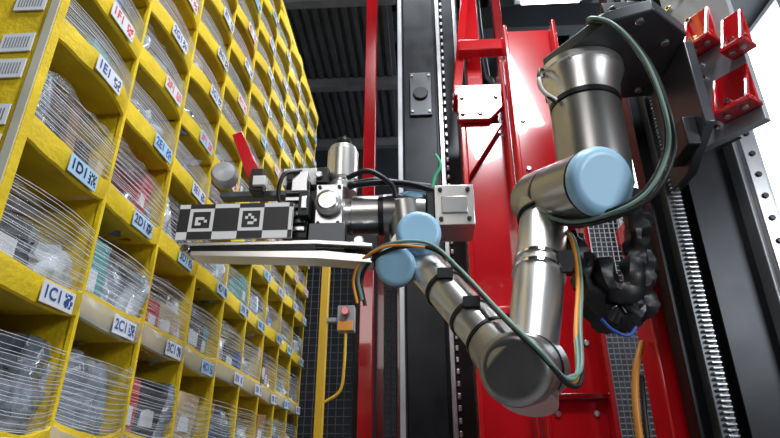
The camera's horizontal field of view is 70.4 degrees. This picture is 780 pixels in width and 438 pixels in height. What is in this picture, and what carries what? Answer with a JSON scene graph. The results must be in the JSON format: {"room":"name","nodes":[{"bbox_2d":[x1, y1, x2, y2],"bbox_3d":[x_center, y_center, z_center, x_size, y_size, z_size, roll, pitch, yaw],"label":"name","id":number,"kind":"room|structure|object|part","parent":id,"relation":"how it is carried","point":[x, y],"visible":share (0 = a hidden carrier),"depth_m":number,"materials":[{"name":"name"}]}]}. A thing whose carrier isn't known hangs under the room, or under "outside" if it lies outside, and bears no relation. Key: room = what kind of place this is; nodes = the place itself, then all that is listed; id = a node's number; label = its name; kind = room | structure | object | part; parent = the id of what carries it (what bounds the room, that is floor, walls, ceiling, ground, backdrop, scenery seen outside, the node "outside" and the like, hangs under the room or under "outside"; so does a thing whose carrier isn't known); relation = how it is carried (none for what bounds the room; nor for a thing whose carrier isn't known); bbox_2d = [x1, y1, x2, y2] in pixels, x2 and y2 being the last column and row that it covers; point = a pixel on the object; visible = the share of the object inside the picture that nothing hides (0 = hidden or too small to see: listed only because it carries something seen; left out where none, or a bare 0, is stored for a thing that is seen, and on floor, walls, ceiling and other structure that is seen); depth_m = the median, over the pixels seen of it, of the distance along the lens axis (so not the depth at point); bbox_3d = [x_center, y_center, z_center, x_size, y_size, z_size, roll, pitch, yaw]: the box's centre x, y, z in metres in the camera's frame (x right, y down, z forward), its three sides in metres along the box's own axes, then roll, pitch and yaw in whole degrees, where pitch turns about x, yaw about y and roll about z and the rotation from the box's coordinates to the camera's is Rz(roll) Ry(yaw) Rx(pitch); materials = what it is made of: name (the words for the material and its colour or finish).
{"room":"workspace","nodes":[
{"label":"workspace","id":0,"kind":"room"},
{"bbox_2d":[297,119,656,437],"bbox_3d":[1.176,0.861,6.739,6.800,6.000,0.100,-1,-24,3],"label":"fence","id":1,"kind":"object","parent":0,"point":[386,158],"depth_m":6.43,"materials":[{"name":"metal"}]},
{"bbox_2d":[616,161,637,255],"bbox_3d":[3.666,-0.517,7.091,1.660,3.060,0.090,-1,-24,3],"label":"window","id":2,"kind":"structure","parent":1,"relation":"in","point":[619,219],"depth_m":6.93,"materials":[{"name":"white"}]},
{"bbox_2d":[392,0,769,78],"bbox_3d":[0.914,-3.793,3.863,6.800,0.100,9.200,-1,-24,3],"label":"ceiling","id":3,"kind":"structure","parent":0,"point":[751,9],"depth_m":6.57,"materials":[{"name":"paint"}]},
{"bbox_2d":[392,0,599,84],"bbox_3d":[0.009,-3.440,3.650,4.800,0.680,8.800,-1,-24,3],"label":"trim","id":4,"kind":"structure","parent":3,"relation":"attached to","point":[570,18],"depth_m":5.96,"materials":[{"name":"paint"}]},
{"bbox_2d":[283,0,397,150],"bbox_3d":[-1.020,-1.684,5.668,2.250,0.850,2.400,-1,-24,3],"label":"roof panel","id":5,"kind":"object","parent":4,"relation":"attached to","point":[329,35],"visible":0.3,"depth_m":5.34,"materials":[{"name":"grey metal"}]},
{"bbox_2d":[514,0,581,4],"bbox_3d":[1.128,-2.271,4.192,0.480,1.600,0.180,-1,-24,3],"label":"fluorescent light","id":6,"kind":"object","parent":4,"relation":"hanging from","point":[522,2],"visible":1,"depth_m":3.90,"materials":[{"name":"white plastic"}]},
{"bbox_3d":[0.914,1.762,1.343,6.800,0.100,9.200,-1,-24,3],"label":"floor","id":7,"kind":"structure","parent":0,"visible":0},
{"bbox_2d":[0,0,317,437],"bbox_3d":[-0.766,0.275,2.060,0.487,3.200,2.381,-1,-24,3],"label":"pod","id":8,"kind":"object","parent":7,"relation":"on","point":[116,116],"visible":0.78,"depth_m":1.37,"materials":[{"name":"yellow"}]},
{"bbox_2d":[313,266,330,437],"bbox_3d":[-0.335,1.093,2.385,0.090,1.980,0.120,-1,-24,3],"label":"fence post","id":9,"kind":"object","parent":7,"relation":"on","point":[325,283],"visible":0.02,"depth_m":2.57,"materials":[{"name":"metal"}]},
{"bbox_2d":[323,305,355,403],"bbox_3d":[-0.235,0.617,2.540,0.134,0.445,0.100,-1,-24,3],"label":"box","id":10,"kind":"object","parent":9,"relation":"attached to","point":[345,320],"visible":1,"depth_m":2.58,"materials":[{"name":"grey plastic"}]},
{"bbox_2d":[297,266,359,437],"bbox_3d":[-0.474,1.217,3.107,0.610,2.350,0.040,-1,-24,3],"label":"fence","id":11,"kind":"object","parent":7,"relation":"on","point":[355,352],"visible":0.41,"depth_m":3.25,"materials":[{"name":"black metal"}]},
{"bbox_2d":[357,0,377,437],"bbox_3d":[-0.124,-0.192,3.450,0.120,5.200,0.180,-1,-24,3],"label":"steel post","id":12,"kind":"object","parent":7,"relation":"on","point":[366,317],"visible":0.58,"depth_m":3.15,"materials":[{"name":"red metal"}]},
{"bbox_2d":[376,235,399,437],"bbox_3d":[0.004,1.165,2.991,0.160,2.350,0.040,-1,-24,3],"label":"fence","id":13,"kind":"object","parent":7,"relation":"on","point":[380,362],"visible":0.51,"depth_m":3.14,"materials":[{"name":"black metal"}]},
{"bbox_2d":[397,0,477,437],"bbox_3d":[0.203,-0.102,2.558,0.318,4.300,0.250,-1,-24,3],"label":"column","id":14,"kind":"structure","parent":7,"relation":"on","point":[437,387],"depth_m":2.51,"materials":[{"name":"black metal"}]},
{"bbox_2d":[475,0,494,84],"bbox_3d":[0.505,-0.617,2.997,0.156,5.400,0.100,-10,-26,22],"label":"cable bundle","id":15,"kind":"object","parent":14,"relation":"attached to","point":[486,78],"visible":0.16,"depth_m":3.10,"materials":[{"name":"black rubber"}]},
{"bbox_2d":[452,0,621,437],"bbox_3d":[0.833,-0.380,2.308,1.160,4.600,0.420,-1,-24,3],"label":"frame","id":16,"kind":"object","parent":7,"relation":"on","point":[484,112],"visible":0.62,"depth_m":2.16,"materials":[{"name":"paint"}]},
{"bbox_2d":[588,162,655,437],"bbox_3d":[1.026,0.722,2.137,0.550,2.450,0.040,-1,-24,3],"label":"mesh panel","id":17,"kind":"object","parent":7,"relation":"on","point":[593,228],"visible":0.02,"depth_m":2.23,"materials":[{"name":"grey metal"}]},
{"bbox_2d":[616,222,689,437],"bbox_3d":[0.653,0.734,1.133,0.110,1.600,0.140,-1,-24,3],"label":"support beam","id":18,"kind":"structure","parent":7,"relation":"on","point":[666,402],"depth_m":1.27,"materials":[{"name":"metal"}]},
{"bbox_2d":[631,340,649,437],"bbox_3d":[0.573,0.619,1.163,0.095,0.735,0.036,16,-29,-31],"label":"cable","id":19,"kind":"object","parent":18,"relation":"attached to","point":[638,380],"visible":1,"depth_m":1.25,"materials":[{"name":"orange plastic"}]},
{"bbox_2d":[599,0,779,437],"bbox_3d":[0.764,0.249,1.274,0.250,2.600,0.290,-1,-24,3],"label":"rail","id":20,"kind":"object","parent":7,"relation":"on","point":[715,240],"visible":0.62,"depth_m":1.23,"materials":[{"name":"metal"}]},
{"bbox_2d":[543,0,715,190],"bbox_3d":[0.525,-0.273,1.257,0.314,0.335,0.319,-1,-24,3],"label":"mounting bracket","id":21,"kind":"object","parent":20,"relation":"attached to","point":[659,34],"depth_m":1.23,"materials":[{"name":"black metal"}]},
{"bbox_2d":[343,16,676,416],"bbox_3d":[0.222,-0.028,1.172,0.670,0.851,0.424,-1,-24,3],"label":"robot arm","id":22,"kind":"object","parent":21,"relation":"attached to","point":[520,361],"visible":0.94,"depth_m":1.11},
{"bbox_2d":[175,131,475,269],"bbox_3d":[-0.136,-0.059,1.281,0.646,0.382,0.135,-1,-24,3],"label":"robotic gripper","id":23,"kind":"object","parent":22,"relation":"attached to","point":[311,227],"visible":0.98,"depth_m":1.21,"materials":[{"name":"metal"}]},
{"bbox_3d":[0.305,0.115,1.162,0.174,0.582,0.360,-21,-32,39],"label":"arm","id":24,"kind":"part","parent":22,"relation":"part of","materials":[{"name":"silver metal"}]},
{"bbox_2d":[566,188,660,336],"bbox_3d":[0.501,0.100,1.247,0.218,0.352,0.116,-1,-24,3],"label":"cable bundle","id":25,"kind":"object","parent":22,"relation":"attached to","point":[610,306],"visible":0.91,"depth_m":1.19,"materials":[{"name":"black rubber"}]},
{"bbox_2d":[660,0,770,151],"bbox_3d":[0.745,-0.593,1.361,0.122,0.900,0.169,14,-28,-28],"label":"mounting plate","id":26,"kind":"object","parent":20,"relation":"attached to","point":[721,38],"visible":0.7,"depth_m":1.21,"materials":[{"name":"silver metal"}]},
{"bbox_3d":[4.358,-1.098,2.422,0.100,6.000,9.200,-1,-24,3],"label":"wall","id":27,"kind":"structure","parent":0,"visible":0},
{"bbox_2d":[748,0,779,210],"bbox_3d":[4.392,-1.240,5.135,0.090,3.360,4.080,-1,-24,3],"label":"window","id":28,"kind":"structure","parent":27,"relation":"in","point":[765,30],"depth_m":6.47,"materials":[{"name":"white"}]}
]}

